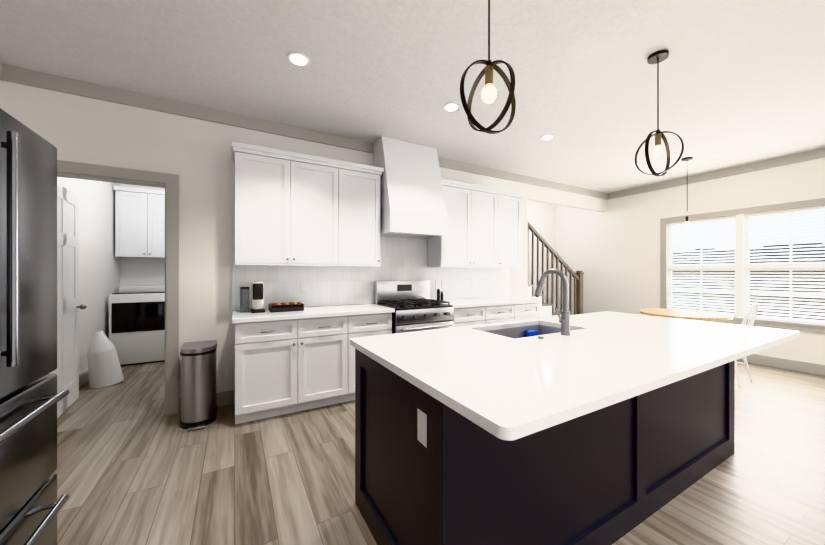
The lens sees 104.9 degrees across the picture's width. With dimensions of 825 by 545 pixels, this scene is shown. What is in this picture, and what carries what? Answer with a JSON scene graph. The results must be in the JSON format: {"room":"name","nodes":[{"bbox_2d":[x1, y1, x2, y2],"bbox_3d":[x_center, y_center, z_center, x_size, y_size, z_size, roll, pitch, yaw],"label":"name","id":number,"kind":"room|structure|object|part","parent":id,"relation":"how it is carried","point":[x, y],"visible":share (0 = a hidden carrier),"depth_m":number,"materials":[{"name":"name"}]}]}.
{"room":"kitchen","nodes":[
{"label":"kitchen","id":0,"kind":"room"},
{"bbox_2d":[57,177,119,374],"bbox_3d":[-2.388,-0.135,0.965,0.120,2.870,9.220,0,0,-29],"label":"wall","id":1,"kind":"structure","parent":0,"point":[99,272],"depth_m":4.02,"materials":[{"name":"white paint"}]},
{"bbox_2d":[0,62,3,80],"bbox_3d":[-1.589,-1.512,-0.307,0.028,0.115,6.220,0,0,-29],"label":"crown molding","id":2,"kind":"structure","parent":1,"relation":"attached to","point":[1,65],"depth_m":2.38,"materials":[{"name":"grey"}]},
{"bbox_2d":[79,369,88,386],"bbox_3d":[-4.071,1.235,4.102,0.015,0.130,1.860,0,0,-29],"label":"baseboard","id":3,"kind":"structure","parent":1,"relation":"attached to","point":[83,377],"depth_m":3.69,"materials":[{"name":"grey wood"}]},
{"bbox_2d":[120,183,164,286],"bbox_3d":[-3.764,-0.135,5.410,1.830,2.870,0.120,0,0,-29],"label":"wall","id":4,"kind":"structure","parent":0,"point":[142,271],"depth_m":5.04,"materials":[{"name":"white paint"}]},
{"bbox_2d":[113,186,164,257],"bbox_3d":[-4.075,-0.745,4.964,0.791,1.030,0.347,0,0,-29],"label":"upper cabinet","id":5,"kind":"object","parent":4,"relation":"attached to","point":[139,222],"depth_m":4.76,"materials":[{"name":"white wood"}]},
{"bbox_2d":[0,80,526,402],"bbox_3d":[-0.645,-0.135,3.858,5.750,2.870,0.120,0,0,-29],"label":"wall","id":6,"kind":"structure","parent":0,"point":[194,154],"depth_m":2.99,"materials":[{"name":"white paint"}]},
{"bbox_2d":[49,183,86,418],"bbox_3d":[-3.262,0.249,2.916,0.186,2.078,0.796,0,0,-29],"label":"door","id":7,"kind":"structure","parent":6,"relation":"in","point":[66,371],"depth_m":3.01,"materials":[{"name":"white paint"}]},
{"bbox_2d":[57,160,178,415],"bbox_3d":[-2.620,0.200,2.738,0.990,2.200,0.140,0,0,-29],"label":"door frame","id":8,"kind":"structure","parent":6,"relation":"attached to","point":[169,183],"depth_m":2.89,"materials":[{"name":"grey wood"}]},
{"bbox_2d":[4,64,372,153],"bbox_3d":[-1.786,-1.512,3.132,2.990,0.115,0.028,0,0,-29],"label":"crown molding","id":9,"kind":"structure","parent":6,"relation":"attached to","point":[18,75],"depth_m":2.87,"materials":[{"name":"grey wood"}]},
{"bbox_2d":[179,390,233,412],"bbox_3d":[-1.965,1.235,3.039,0.448,0.130,0.015,0,0,-29],"label":"baseboard","id":10,"kind":"structure","parent":6,"relation":"attached to","point":[225,398],"depth_m":3.10,"materials":[{"name":"grey wood"}]},
{"bbox_2d":[231,145,346,264],"bbox_3d":[-1.246,-0.608,3.256,1.014,1.046,0.318,0,0,-29],"label":"upper cabinet","id":11,"kind":"object","parent":6,"relation":"attached to","point":[295,209],"depth_m":3.09,"materials":[{"name":"white wood"}]},
{"bbox_2d":[347,165,382,264],"bbox_3d":[-0.671,-0.608,3.579,0.536,1.046,0.318,0,0,-29],"label":"upper cabinet","id":12,"kind":"object","parent":6,"relation":"attached to","point":[363,185],"depth_m":3.48,"materials":[{"name":"white wood"}]},
{"bbox_2d":[232,237,508,310],"bbox_3d":[-0.134,0.100,4.070,3.790,1.200,0.010,0,0,-29],"label":"tile backsplash","id":13,"kind":"structure","parent":6,"relation":"attached to","point":[402,258],"depth_m":3.82,"materials":[{"name":"white tile"}]},
{"bbox_2d":[436,280,439,288],"bbox_3d":[0.346,0.163,4.329,0.070,0.115,0.008,0,0,-29],"label":"electrical outlet","id":14,"kind":"object","parent":13,"relation":"attached to","point":[437,284],"visible":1,"depth_m":4.33,"materials":[{"name":"white plastic"}]},
{"bbox_2d":[373,136,446,238],"bbox_3d":[-0.032,-1.003,3.837,0.752,1.130,0.493,0,0,-29],"label":"range hood","id":15,"kind":"object","parent":6,"relation":"attached to","point":[412,203],"visible":0.9,"depth_m":3.67,"materials":[{"name":"white paint"},{"name":"wood"}]},
{"bbox_2d":[428,182,503,265],"bbox_3d":[0.727,-0.608,4.363,1.014,1.046,0.318,0,0,-29],"label":"upper cabinet","id":16,"kind":"object","parent":6,"relation":"attached to","point":[484,226],"depth_m":4.21,"materials":[{"name":"white wood"}]},
{"bbox_2d":[496,190,523,267],"bbox_3d":[1.301,-0.608,4.686,0.536,1.046,0.318,0,0,-29],"label":"upper cabinet","id":17,"kind":"object","parent":6,"relation":"attached to","point":[512,202],"depth_m":4.60,"materials":[{"name":"white wood"}]},
{"bbox_2d":[438,157,607,199],"bbox_3d":[2.024,-1.512,5.271,4.230,0.115,0.028,0,0,-29],"label":"crown molding","id":18,"kind":"structure","parent":6,"relation":"attached to","point":[445,163],"depth_m":5.04,"materials":[{"name":"grey wood"}]},
{"bbox_2d":[527,184,606,211],"bbox_3d":[2.865,-1.395,5.827,2.300,0.350,0.120,0,0,-29],"label":"header","id":19,"kind":"object","parent":6,"relation":"attached to","point":[539,194],"visible":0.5,"depth_m":5.69,"materials":[{"name":"white paint"}]},
{"bbox_2d":[0,0,824,192],"bbox_3d":[1.167,-1.610,2.977,8.450,0.080,9.250,0,0,-29],"label":"ceiling","id":20,"kind":"structure","parent":0,"point":[741,82],"depth_m":2.44,"materials":[{"name":"paint"}]},
{"bbox_2d":[288,52,308,65],"bbox_3d":[-0.837,-1.565,2.329,0.150,0.008,0.150,0,0,-29],"label":"recessed light","id":21,"kind":"object","parent":20,"relation":"in","point":[298,58],"visible":1,"depth_m":2.32,"materials":[{"name":"white paint"}]},
{"bbox_2d":[443,103,458,111],"bbox_3d":[0.367,-1.565,3.004,0.150,0.008,0.150,0,0,-29],"label":"recessed light","id":22,"kind":"object","parent":20,"relation":"in","point":[450,107],"visible":1,"depth_m":3.00,"materials":[{"name":"white paint"}]},
{"bbox_2d":[460,0,515,133],"bbox_3d":[0.359,-1.113,1.486,0.326,0.911,0.298,0,0,-29],"label":"pendant light","id":23,"kind":"object","parent":20,"relation":"hanging from","point":[489,93],"visible":1,"depth_m":1.47,"materials":[{"name":"brown metal"}]},
{"bbox_2d":[540,134,553,139],"bbox_3d":[1.562,-1.565,3.674,0.150,0.008,0.150,0,0,-29],"label":"recessed light","id":24,"kind":"object","parent":20,"relation":"in","point":[548,137],"visible":1,"depth_m":3.67,"materials":[{"name":"white paint"}]},
{"bbox_2d":[635,50,683,176],"bbox_3d":[1.775,-1.133,2.292,0.326,0.871,0.298,0,0,-29],"label":"pendant light","id":25,"kind":"object","parent":20,"relation":"hanging from","point":[658,57],"visible":1,"depth_m":2.28,"materials":[{"name":"brown metal"}]},
{"bbox_2d":[681,157,692,225],"bbox_3d":[3.772,-1.104,4.353,0.124,0.928,0.124,0,0,-29],"label":"pendant light","id":26,"kind":"object","parent":20,"relation":"hanging from","point":[687,222],"visible":1,"depth_m":4.35,"materials":[{"name":"brown metal"}]},
{"bbox_2d":[53,360,824,544],"bbox_3d":[1.167,1.330,2.977,8.450,0.060,9.250,0,0,-29],"label":"floor","id":27,"kind":"structure","parent":0,"point":[136,465],"depth_m":2.02,"materials":[{"name":"brown wood"}]},
{"bbox_2d":[0,108,68,544],"bbox_3d":[-1.582,0.395,0.686,0.953,1.810,0.915,0,0,-29],"label":"refrigerator","id":28,"kind":"object","parent":27,"relation":"on","point":[30,504],"visible":1,"depth_m":1.10,"materials":[{"name":"silver metal"}]},
{"bbox_2d":[87,331,123,387],"bbox_3d":[-3.579,0.999,3.702,0.317,0.638,0.292,0,0,-29],"label":"laundry bag","id":29,"kind":"object","parent":27,"relation":"on","point":[104,368],"visible":0.96,"depth_m":3.61,"materials":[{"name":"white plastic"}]},
{"bbox_2d":[109,285,164,365],"bbox_3d":[-4.013,0.755,4.770,0.670,1.090,0.692,0,0,-29],"label":"washer","id":30,"kind":"object","parent":27,"relation":"on","point":[136,324],"visible":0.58,"depth_m":4.48,"materials":[{"name":"white metal"}]},
{"bbox_2d":[180,340,216,430],"bbox_3d":[-1.877,0.970,2.783,0.260,0.660,0.390,0,0,-29],"label":"trash can","id":31,"kind":"object","parent":27,"relation":"on","point":[198,387],"visible":1,"depth_m":2.67,"materials":[{"name":"silver metal"}]},
{"bbox_2d":[235,316,355,423],"bbox_3d":[-1.176,0.860,3.146,1.029,0.880,0.598,0,0,-29],"label":"base cabinet","id":32,"kind":"object","parent":27,"relation":"on","point":[290,362],"depth_m":2.86,"materials":[{"name":"white wood"}]},
{"bbox_2d":[232,304,394,323],"bbox_3d":[-0.986,0.400,3.239,1.490,0.040,0.623,0,0,-29],"label":"countertop","id":33,"kind":"structure","parent":32,"relation":"on","point":[357,309],"depth_m":3.01,"materials":[{"name":"white stone"}]},
{"bbox_2d":[240,281,264,312],"bbox_3d":[-1.538,0.231,3.047,0.210,0.295,0.220,0,0,-29],"label":"coffee machine","id":34,"kind":"object","parent":33,"relation":"on","point":[257,296],"visible":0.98,"depth_m":3.01,"materials":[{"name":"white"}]},
{"bbox_2d":[268,302,303,311],"bbox_3d":[-1.272,0.336,3.185,0.300,0.086,0.260,0,0,-29],"label":"tray","id":35,"kind":"object","parent":33,"relation":"on","point":[285,307],"visible":1,"depth_m":3.10,"materials":[{"name":"black"}]},
{"bbox_2d":[356,312,393,337],"bbox_3d":[-0.595,0.860,3.472,0.539,0.880,0.598,0,0,-29],"label":"base cabinet","id":36,"kind":"object","parent":27,"relation":"on","point":[380,324],"depth_m":3.25,"materials":[{"name":"white wood"}]},
{"bbox_2d":[374,280,452,333],"bbox_3d":[0.019,0.700,3.746,0.744,1.200,0.666,0,0,-29],"label":"range","id":37,"kind":"object","parent":27,"relation":"on","point":[413,305],"visible":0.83,"depth_m":3.64,"materials":[{"name":"silver metal"}]},
{"bbox_2d":[452,305,517,326],"bbox_3d":[0.799,0.860,4.255,1.059,0.880,0.598,0,0,-29],"label":"base cabinet","id":38,"kind":"object","parent":27,"relation":"on","point":[473,311],"depth_m":3.98,"materials":[{"name":"white wood"}]},
{"bbox_2d":[434,297,537,308],"bbox_3d":[0.998,0.400,4.352,1.540,0.040,0.623,0,0,-29],"label":"countertop","id":39,"kind":"structure","parent":38,"relation":"on","point":[473,303],"depth_m":4.16,"materials":[{"name":"white stone"}]},
{"bbox_2d":[437,289,439,299],"bbox_3d":[0.345,0.297,4.207,0.044,0.162,0.044,0,0,-29],"label":"pepper mill","id":40,"kind":"object","parent":39,"relation":"on","point":[438,294],"visible":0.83,"depth_m":4.19,"materials":[{"name":"black"}]},
{"bbox_2d":[518,301,541,320],"bbox_3d":[1.402,0.860,4.593,0.559,0.880,0.598,0,0,-29],"label":"base cabinet","id":41,"kind":"object","parent":27,"relation":"on","point":[525,312],"depth_m":4.36,"materials":[{"name":"white wood"}]},
{"bbox_2d":[350,341,734,544],"bbox_3d":[0.992,0.853,2.043,2.542,0.893,0.884,0,0,-29],"label":"kitchen island","id":42,"kind":"object","parent":27,"relation":"on","point":[596,428],"depth_m":1.41,"materials":[{"name":"black wood"}]},
{"bbox_2d":[354,313,799,440],"bbox_3d":[1.068,0.391,1.918,2.550,0.032,1.200,0,0,-29],"label":"island countertop","id":43,"kind":"structure","parent":42,"relation":"on","point":[519,387],"depth_m":1.37,"materials":[{"name":"white stone"}]},
{"bbox_2d":[486,321,557,336],"bbox_3d":[0.784,0.508,2.137,0.724,0.227,0.424,0,0,-29],"label":"sink","id":44,"kind":"object","parent":43,"relation":"in","point":[506,330],"depth_m":2.37,"materials":[{"name":"grey metal"}]},
{"bbox_2d":[535,269,573,336],"bbox_3d":[0.852,0.175,1.983,0.107,0.399,0.249,0,0,-29],"label":"faucet","id":45,"kind":"object","parent":43,"relation":"on","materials":[{"name":"silver metal"}]},
{"bbox_2d":[527,220,583,317],"bbox_3d":[1.903,-0.023,5.970,2.782,2.646,1.013,0,0,-29],"label":"staircase","id":46,"kind":"structure","parent":27,"relation":"on","point":[546,310],"depth_m":5.83,"materials":[{"name":"white paint"}]},
{"bbox_2d":[640,309,732,320],"bbox_3d":[3.701,0.925,4.336,0.960,0.750,0.960,0,0,-29],"label":"dining table","id":47,"kind":"object","parent":27,"relation":"on","point":[689,314],"visible":0.42,"depth_m":4.15,"materials":[{"name":"brown wood"}]},
{"bbox_2d":[735,303,757,386],"bbox_3d":[3.809,0.824,3.837,0.430,0.958,0.506,0,0,-29],"label":"dining chair","id":48,"kind":"object","parent":27,"relation":"on","point":[755,306],"visible":0.38,"depth_m":3.65,"materials":[{"name":"white paint"}]},
{"bbox_2d":[527,201,554,311],"bbox_3d":[0.639,-0.135,5.931,6.080,2.870,0.120,0,0,-29],"label":"wall","id":49,"kind":"structure","parent":0,"point":[541,218],"depth_m":7.13,"materials":[{"name":"white paint"}]},
{"bbox_2d":[555,157,824,364],"bbox_3d":[5.153,-0.135,4.222,0.120,2.870,7.520,0,0,-29],"label":"wall","id":50,"kind":"structure","parent":0,"point":[612,253],"depth_m":5.74,"materials":[{"name":"white paint"}]},
{"bbox_2d":[608,148,824,199],"bbox_3d":[5.407,-1.512,3.619,0.028,0.115,6.220,0,0,-29],"label":"crown molding","id":51,"kind":"structure","parent":50,"relation":"attached to","point":[818,153],"depth_m":4.75,"materials":[{"name":"grey wood"}]},
{"bbox_2d":[660,198,824,333],"bbox_3d":[4.869,-0.085,4.693,0.155,1.710,2.040,0,0,-29],"label":"window","id":52,"kind":"structure","parent":50,"relation":"in","point":[738,319],"depth_m":4.66,"materials":[{"name":"grey"}]},
{"bbox_2d":[668,205,824,324],"bbox_3d":[4.854,-0.092,4.685,0.046,1.512,1.804,0,0,-29],"label":"window blinds slats","id":53,"kind":"structure","parent":52,"relation":"attached to","point":[762,214],"depth_m":4.52,"materials":[{"name":"white plastic"}]},
{"bbox_3d":[4.899,-0.085,4.710,0.045,1.530,1.820,0,0,-29],"label":"window sashes","id":54,"kind":"part","parent":52,"relation":"part of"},
{"bbox_2d":[737,354,824,375],"bbox_3d":[5.124,1.235,4.137,0.015,0.130,7.400,0,0,-29],"label":"baseboard","id":55,"kind":"structure","parent":50,"relation":"attached to","point":[819,369],"depth_m":4.27,"materials":[{"name":"grey wood"}]},
{"label":"outside","id":56,"kind":"structure","parent":0,"visible":0},
{"bbox_2d":[672,209,824,319],"bbox_3d":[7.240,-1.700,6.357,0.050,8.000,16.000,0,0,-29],"label":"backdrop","id":57,"kind":"structure","parent":56,"point":[753,262],"depth_m":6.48,"materials":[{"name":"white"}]}
]}

